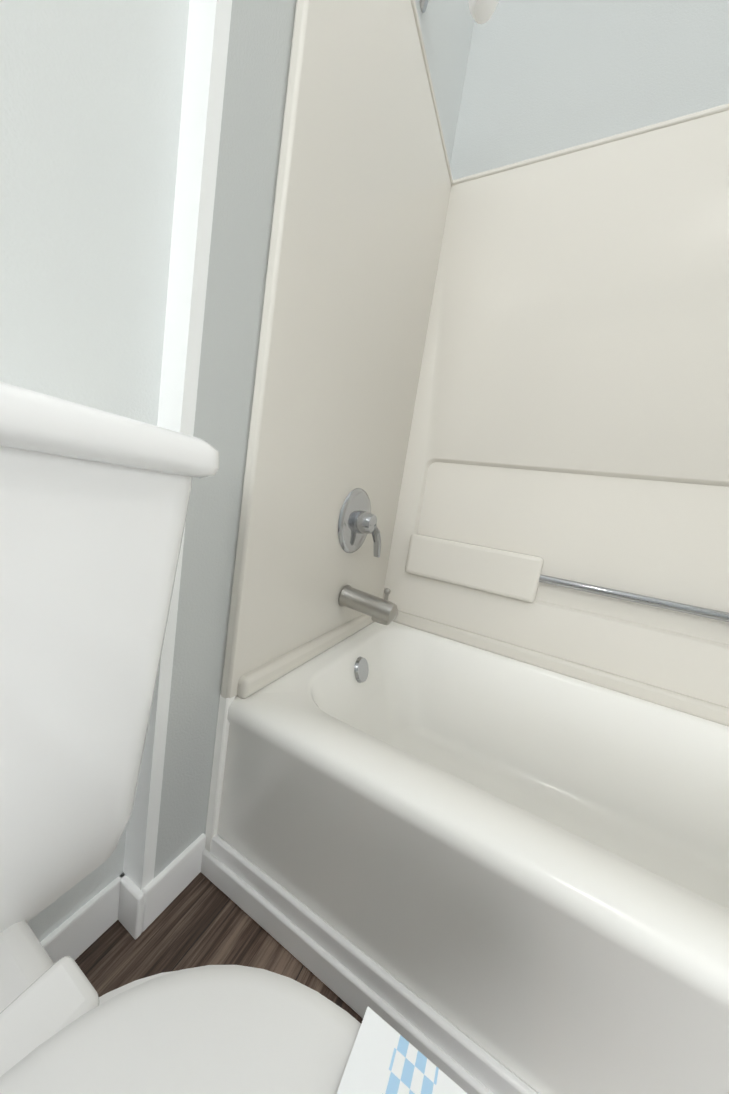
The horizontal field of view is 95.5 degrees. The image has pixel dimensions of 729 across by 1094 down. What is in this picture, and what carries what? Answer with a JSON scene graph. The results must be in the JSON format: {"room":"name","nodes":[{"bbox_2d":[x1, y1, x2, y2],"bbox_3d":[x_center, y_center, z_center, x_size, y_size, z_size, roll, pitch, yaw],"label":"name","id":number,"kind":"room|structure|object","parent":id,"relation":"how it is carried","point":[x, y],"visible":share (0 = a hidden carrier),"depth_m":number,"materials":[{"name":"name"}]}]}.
{"room":"bathroom","nodes":[
{"label":"bathroom","id":0,"kind":"room"},
{"bbox_2d":[0,0,189,941],"bbox_3d":[-0.870,-0.493,-0.656,0.100,2.480,2.574,12,8,25],"label":"wall","id":1,"kind":"structure","parent":0,"point":[91,92],"depth_m":0.40,"materials":[{"name":"white paint"}]},
{"bbox_2d":[40,833,205,962],"bbox_3d":[-0.934,0.692,-0.450,0.066,0.085,2.588,12,8,25],"label":"baseboard","id":2,"kind":"structure","parent":1,"relation":"attached to","point":[129,905],"depth_m":0.58,"materials":[{"name":"white wood"}]},
{"bbox_2d":[75,872,362,1022],"bbox_3d":[-0.097,0.894,-0.420,1.800,0.060,3.560,12,8,25],"label":"floor","id":3,"kind":"structure","parent":0,"point":[201,919],"depth_m":0.58,"materials":[{"name":"wood"}]},
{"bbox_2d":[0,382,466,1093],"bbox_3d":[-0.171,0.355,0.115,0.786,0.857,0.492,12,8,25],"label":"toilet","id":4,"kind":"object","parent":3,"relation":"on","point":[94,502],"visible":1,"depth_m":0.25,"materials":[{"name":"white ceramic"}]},
{"bbox_2d":[205,0,728,1093],"bbox_3d":[0.650,-0.137,0.606,1.540,1.942,0.769,12,8,25],"label":"bathtub","id":5,"kind":"object","parent":3,"relation":"on","point":[477,790],"visible":0.83,"depth_m":0.88,"materials":[{"name":"white plastic"}]},
{"bbox_2d":[338,488,380,556],"bbox_3d":[0.006,-0.068,0.961,0.074,0.196,0.194,12,8,25],"label":"tub valve","id":6,"kind":"object","parent":5,"relation":"attached to","point":[357,522],"visible":1,"depth_m":0.94,"materials":[{"name":"silver metal"}]},
{"bbox_2d":[339,585,397,624],"bbox_3d":[0.016,0.158,0.967,0.173,0.103,0.068,12,8,25],"label":"tub spout","id":7,"kind":"object","parent":5,"relation":"attached to","point":[384,611],"visible":0.98,"depth_m":0.94,"materials":[{"name":"silver metal"}]},
{"bbox_2d":[200,834,538,1093],"bbox_3d":[0.339,0.788,0.376,1.542,0.088,0.020,12,8,25],"label":"baseboard","id":8,"kind":"structure","parent":5,"relation":"attached to","point":[356,979],"depth_m":0.54,"materials":[{"name":"white wood"}]},
{"bbox_2d":[123,0,473,889],"bbox_3d":[-0.064,-0.563,0.923,0.156,2.480,0.998,12,8,25],"label":"wall","id":9,"kind":"structure","parent":0,"point":[237,62],"depth_m":0.53,"materials":[{"name":"grey paint"}]},
{"bbox_2d":[420,0,498,23],"bbox_3d":[0.222,-1.300,0.775,0.195,0.137,0.066,12,8,25],"label":"shower head","id":10,"kind":"object","parent":9,"relation":"attached to","point":[481,11],"visible":1,"depth_m":0.76},
{"bbox_2d":[450,0,728,179],"bbox_3d":[0.924,-0.410,0.946,1.656,2.480,0.100,12,8,25],"label":"wall","id":11,"kind":"structure","parent":0,"point":[543,77],"depth_m":0.98,"materials":[{"name":"grey paint"}]}
]}

